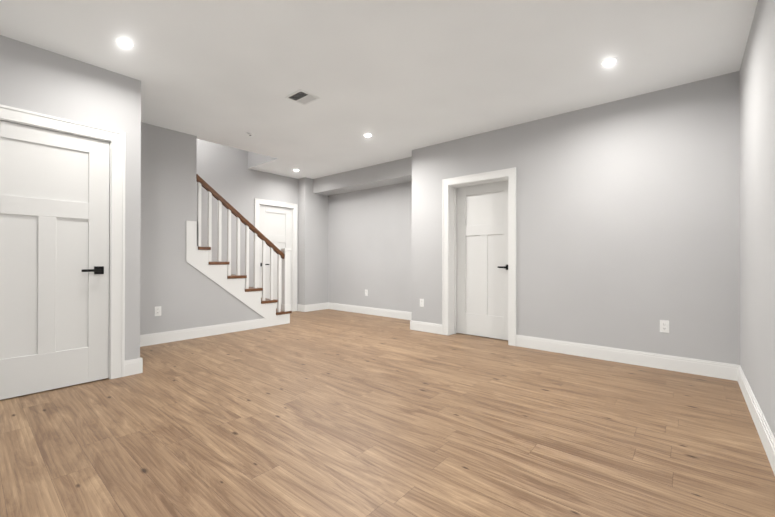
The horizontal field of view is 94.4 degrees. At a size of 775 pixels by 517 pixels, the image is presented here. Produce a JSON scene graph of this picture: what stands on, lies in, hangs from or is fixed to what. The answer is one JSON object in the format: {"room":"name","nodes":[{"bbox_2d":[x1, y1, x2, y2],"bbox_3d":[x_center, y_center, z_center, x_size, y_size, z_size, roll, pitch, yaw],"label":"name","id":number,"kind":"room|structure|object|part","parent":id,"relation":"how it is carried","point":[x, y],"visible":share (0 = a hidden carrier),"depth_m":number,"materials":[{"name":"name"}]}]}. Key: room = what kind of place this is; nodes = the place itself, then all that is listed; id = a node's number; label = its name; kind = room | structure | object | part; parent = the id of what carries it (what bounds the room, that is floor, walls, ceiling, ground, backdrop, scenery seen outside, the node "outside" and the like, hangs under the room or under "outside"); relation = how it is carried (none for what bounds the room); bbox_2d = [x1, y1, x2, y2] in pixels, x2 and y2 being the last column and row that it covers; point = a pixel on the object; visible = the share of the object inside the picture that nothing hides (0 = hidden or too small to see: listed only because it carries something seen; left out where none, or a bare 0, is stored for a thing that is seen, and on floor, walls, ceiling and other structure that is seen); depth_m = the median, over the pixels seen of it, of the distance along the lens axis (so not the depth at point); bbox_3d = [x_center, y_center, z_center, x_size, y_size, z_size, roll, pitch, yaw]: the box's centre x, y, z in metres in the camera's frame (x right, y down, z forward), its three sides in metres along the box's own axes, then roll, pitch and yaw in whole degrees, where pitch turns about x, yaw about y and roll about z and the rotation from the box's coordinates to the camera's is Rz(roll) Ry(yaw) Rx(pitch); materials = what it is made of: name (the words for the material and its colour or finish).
{"room":"finished basement","nodes":[
{"label":"finished basement","id":0,"kind":"room"},
{"bbox_2d":[0,35,140,359],"bbox_3d":[-2.929,-0.287,2.403,0.100,2.600,2.149,0,0,40],"label":"wall","id":1,"kind":"structure","parent":0,"point":[39,80],"depth_m":2.95,"materials":[{"name":"paint"}]},
{"bbox_2d":[0,121,109,399],"bbox_3d":[-2.609,0.013,2.747,0.035,1.988,0.762,0,0,40],"label":"door","id":2,"kind":"structure","parent":1,"relation":"in","point":[54,242],"depth_m":2.76,"materials":[{"name":"white wood"}]},
{"bbox_2d":[82,266,103,273],"bbox_3d":[-2.423,0.098,2.967,0.137,0.064,0.188,0,0,40],"label":"door handle","id":3,"kind":"object","parent":2,"relation":"attached to","point":[98,270],"depth_m":2.95,"materials":[{"name":"black metal"}]},
{"bbox_2d":[0,104,125,378],"bbox_3d":[-2.617,-0.036,2.753,0.122,2.101,0.970,0,0,40],"label":"door frame","id":4,"kind":"structure","parent":1,"relation":"attached to","point":[117,139],"depth_m":3.03,"materials":[{"name":"white wood"}]},
{"bbox_2d":[125,357,142,373],"bbox_3d":[-2.607,0.951,3.540,1.107,0.133,0.016,0,0,40],"label":"baseboard","id":5,"kind":"structure","parent":1,"relation":"attached to","point":[136,365],"depth_m":3.15,"materials":[{"name":"white wood"}]},
{"bbox_2d":[140,122,263,334],"bbox_3d":[-2.384,-0.278,4.796,0.100,2.600,2.412,0,0,40],"label":"wall","id":6,"kind":"structure","parent":0,"point":[179,289],"depth_m":4.40,"materials":[{"name":"paint"}]},
{"bbox_2d":[155,306,160,315],"bbox_3d":[-2.743,0.630,4.285,0.008,0.114,0.070,0,0,40],"label":"outlet","id":7,"kind":"object","parent":6,"relation":"attached to","point":[157,310],"visible":1,"depth_m":4.29,"materials":[{"name":"white plastic"}]},
{"bbox_2d":[140,318,275,346],"bbox_3d":[-2.387,0.955,4.700,0.016,0.133,2.071,0,0,40],"label":"baseboard","id":8,"kind":"structure","parent":6,"relation":"attached to","point":[190,333],"depth_m":4.66,"materials":[{"name":"white wood"}]},
{"bbox_2d":[197,136,285,169],"bbox_3d":[-2.816,-1.579,5.019,1.045,0.002,2.585,0,0,40],"label":"stairwell ceiling edge","id":9,"kind":"structure","parent":0,"point":[278,159],"depth_m":5.38,"materials":[{"name":"paint"}]},
{"bbox_2d":[196,139,297,303],"bbox_3d":[-2.724,-0.724,6.014,0.100,3.500,4.231,0,0,40],"label":"wall","id":10,"kind":"structure","parent":0,"point":[230,177],"depth_m":6.09,"materials":[{"name":"paint"}]},
{"bbox_2d":[259,205,291,310],"bbox_3d":[-2.107,0.027,6.732,0.035,1.988,0.701,0,0,40],"label":"door","id":11,"kind":"structure","parent":10,"relation":"in","point":[275,226],"depth_m":6.70,"materials":[{"name":"white wood"}]},
{"bbox_2d":[254,198,297,310],"bbox_3d":[-2.103,-0.018,6.728,0.122,2.096,0.899,0,0,40],"label":"door frame","id":12,"kind":"structure","parent":10,"relation":"attached to","point":[257,202],"depth_m":6.97,"materials":[{"name":"white wood"}]},
{"bbox_2d":[248,151,276,167],"bbox_3d":[-2.014,-2.024,5.970,1.045,0.898,0.100,0,0,40],"label":"wall","id":13,"kind":"structure","parent":0,"point":[255,159],"depth_m":6.08,"materials":[{"name":"paint"}]},
{"bbox_2d":[298,177,328,304],"bbox_3d":[-1.491,-0.268,7.223,0.224,2.600,0.591,0,0,40],"label":"wall","id":14,"kind":"structure","parent":0,"point":[313,209],"depth_m":7.06,"materials":[{"name":"paint"}]},
{"bbox_2d":[301,302,328,311],"bbox_3d":[-1.417,0.965,7.123,0.016,0.133,0.576,0,0,40],"label":"baseboard","id":15,"kind":"structure","parent":14,"relation":"attached to","point":[320,306],"depth_m":7.08,"materials":[{"name":"white wood"}]},
{"bbox_2d":[313,157,411,195],"bbox_3d":[-0.346,-1.430,6.392,2.600,0.279,0.391,0,0,40],"label":"soffit","id":16,"kind":"structure","parent":0,"point":[399,171],"depth_m":6.23,"materials":[{"name":"paint"}]},
{"bbox_2d":[328,182,411,311],"bbox_3d":[-0.275,-0.268,6.648,2.824,2.600,0.100,0,0,40],"label":"wall","id":17,"kind":"structure","parent":0,"point":[370,240],"depth_m":6.58,"materials":[{"name":"paint"}]},
{"bbox_2d":[329,302,411,319],"bbox_3d":[-0.229,0.965,6.528,2.600,0.133,0.016,0,0,40],"label":"baseboard","id":18,"kind":"structure","parent":17,"relation":"attached to","point":[406,315],"depth_m":6.56,"materials":[{"name":"white wood"}]},
{"bbox_2d":[0,0,757,178],"bbox_3d":[-0.900,-1.631,3.270,6.428,0.100,6.081,0,0,40],"label":"ceiling","id":19,"kind":"structure","parent":0,"point":[399,79],"depth_m":2.84,"materials":[{"name":"paint"}]},
{"bbox_2d":[113,37,135,47],"bbox_3d":[-1.925,-1.581,2.628,0.136,0.006,0.136,0,0,40],"label":"recessed light","id":20,"kind":"object","parent":19,"relation":"in","point":[124,42],"visible":1,"depth_m":2.62,"materials":[{"name":"white"}]},
{"bbox_2d":[246,132,254,136],"bbox_3d":[-1.728,-1.564,4.518,0.104,0.028,0.104,0,0,40],"label":"smoke detector","id":21,"kind":"object","parent":19,"relation":"attached to","point":[251,134],"visible":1,"depth_m":4.50,"materials":[{"name":"white plastic"}]},
{"bbox_2d":[285,89,319,104],"bbox_3d":[-0.833,-1.576,3.519,0.250,0.008,0.235,0,0,40],"label":"ceiling vent","id":22,"kind":"object","parent":19,"relation":"in","point":[300,96],"visible":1,"depth_m":3.51,"materials":[{"name":"silver metal"}]},
{"bbox_2d":[362,133,372,136],"bbox_3d":[-0.252,-1.572,4.580,0.136,0.006,0.136,0,0,40],"label":"recessed light","id":23,"kind":"object","parent":19,"relation":"in","point":[367,135],"visible":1,"depth_m":4.57,"materials":[{"name":"white"}]},
{"bbox_2d":[599,57,618,66],"bbox_3d":[1.780,-1.575,2.878,0.136,0.006,0.136,0,0,40],"label":"recessed light","id":24,"kind":"object","parent":19,"relation":"in","point":[608,62],"visible":1,"depth_m":2.88,"materials":[{"name":"white"}]},
{"bbox_2d":[0,309,774,516],"bbox_3d":[-0.905,1.069,3.261,6.428,0.100,6.081,0,0,40],"label":"floor","id":25,"kind":"structure","parent":0,"point":[328,413],"depth_m":2.07,"materials":[{"name":"brown wood"}]},
{"bbox_2d":[186,174,291,324],"bbox_3d":[-2.743,-0.033,5.069,1.081,2.111,2.544,0,0,40],"label":"staircase","id":26,"kind":"structure","parent":25,"relation":"on","point":[199,258],"depth_m":5.06,"materials":[{"name":"white wood"}]},
{"bbox_3d":[-2.057,-0.541,5.139,0.074,1.092,1.311,0,0,40],"label":"handrail","id":27,"kind":"part","parent":26,"relation":"part of","materials":[{"name":"brown wood"}]},
{"bbox_2d":[412,71,739,364],"bbox_3d":[1.715,-0.273,4.179,3.404,2.600,0.200,0,0,40],"label":"wall","id":28,"kind":"structure","parent":0,"point":[627,223],"depth_m":3.55,"materials":[{"name":"paint"}]},
{"bbox_2d":[409,318,412,329],"bbox_3d":[0.538,0.962,5.433,0.016,0.133,0.639,0,0,40],"label":"baseboard","id":29,"kind":"structure","parent":28,"relation":"attached to","point":[411,321],"depth_m":5.18,"materials":[{"name":"white wood"}]},
{"bbox_2d":[420,299,423,306],"bbox_3d":[0.485,0.629,5.076,0.070,0.114,0.008,0,0,40],"label":"electrical outlet","id":30,"kind":"object","parent":28,"relation":"attached to","point":[421,302],"visible":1,"depth_m":5.07,"materials":[{"name":"white plastic"}]},
{"bbox_2d":[413,321,441,333],"bbox_3d":[0.555,0.961,5.011,0.502,0.133,0.016,0,0,40],"label":"baseboard","id":31,"kind":"structure","parent":28,"relation":"attached to","point":[417,325],"depth_m":5.00,"materials":[{"name":"white wood"}]},
{"bbox_2d":[442,167,515,345],"bbox_3d":[1.190,-0.020,4.604,0.996,2.096,0.222,0,0,40],"label":"door frame","id":32,"kind":"structure","parent":28,"relation":"attached to","point":[449,185],"depth_m":4.79,"materials":[{"name":"white wood"}]},
{"bbox_2d":[456,181,507,339],"bbox_3d":[1.264,0.026,4.692,0.798,1.988,0.035,0,0,40],"label":"back door","id":33,"kind":"structure","parent":28,"relation":"in","point":[481,257],"depth_m":4.69,"materials":[{"name":"white wood"}]},
{"bbox_2d":[516,335,732,379],"bbox_3d":[2.220,0.959,3.607,1.862,0.133,0.016,0,0,40],"label":"baseboard","id":34,"kind":"structure","parent":28,"relation":"attached to","point":[660,361],"depth_m":3.46,"materials":[{"name":"white wood"}]},
{"bbox_2d":[660,320,668,332],"bbox_3d":[2.566,0.629,3.321,0.070,0.114,0.008,0,0,40],"label":"electrical outlet","id":35,"kind":"object","parent":28,"relation":"attached to","point":[664,326],"visible":1,"depth_m":3.32,"materials":[{"name":"white plastic"}]},
{"bbox_2d":[739,0,774,436],"bbox_3d":[1.337,-0.285,1.013,0.100,2.600,5.527,0,0,40],"label":"wall","id":36,"kind":"structure","parent":0,"point":[757,215],"depth_m":2.16,"materials":[{"name":"paint"}]},
{"bbox_2d":[733,364,774,474],"bbox_3d":[1.258,0.949,1.008,0.016,0.133,5.227,0,0,40],"label":"baseboard","id":37,"kind":"structure","parent":36,"relation":"attached to","point":[734,372],"depth_m":2.12,"materials":[{"name":"white wood"}]}
]}

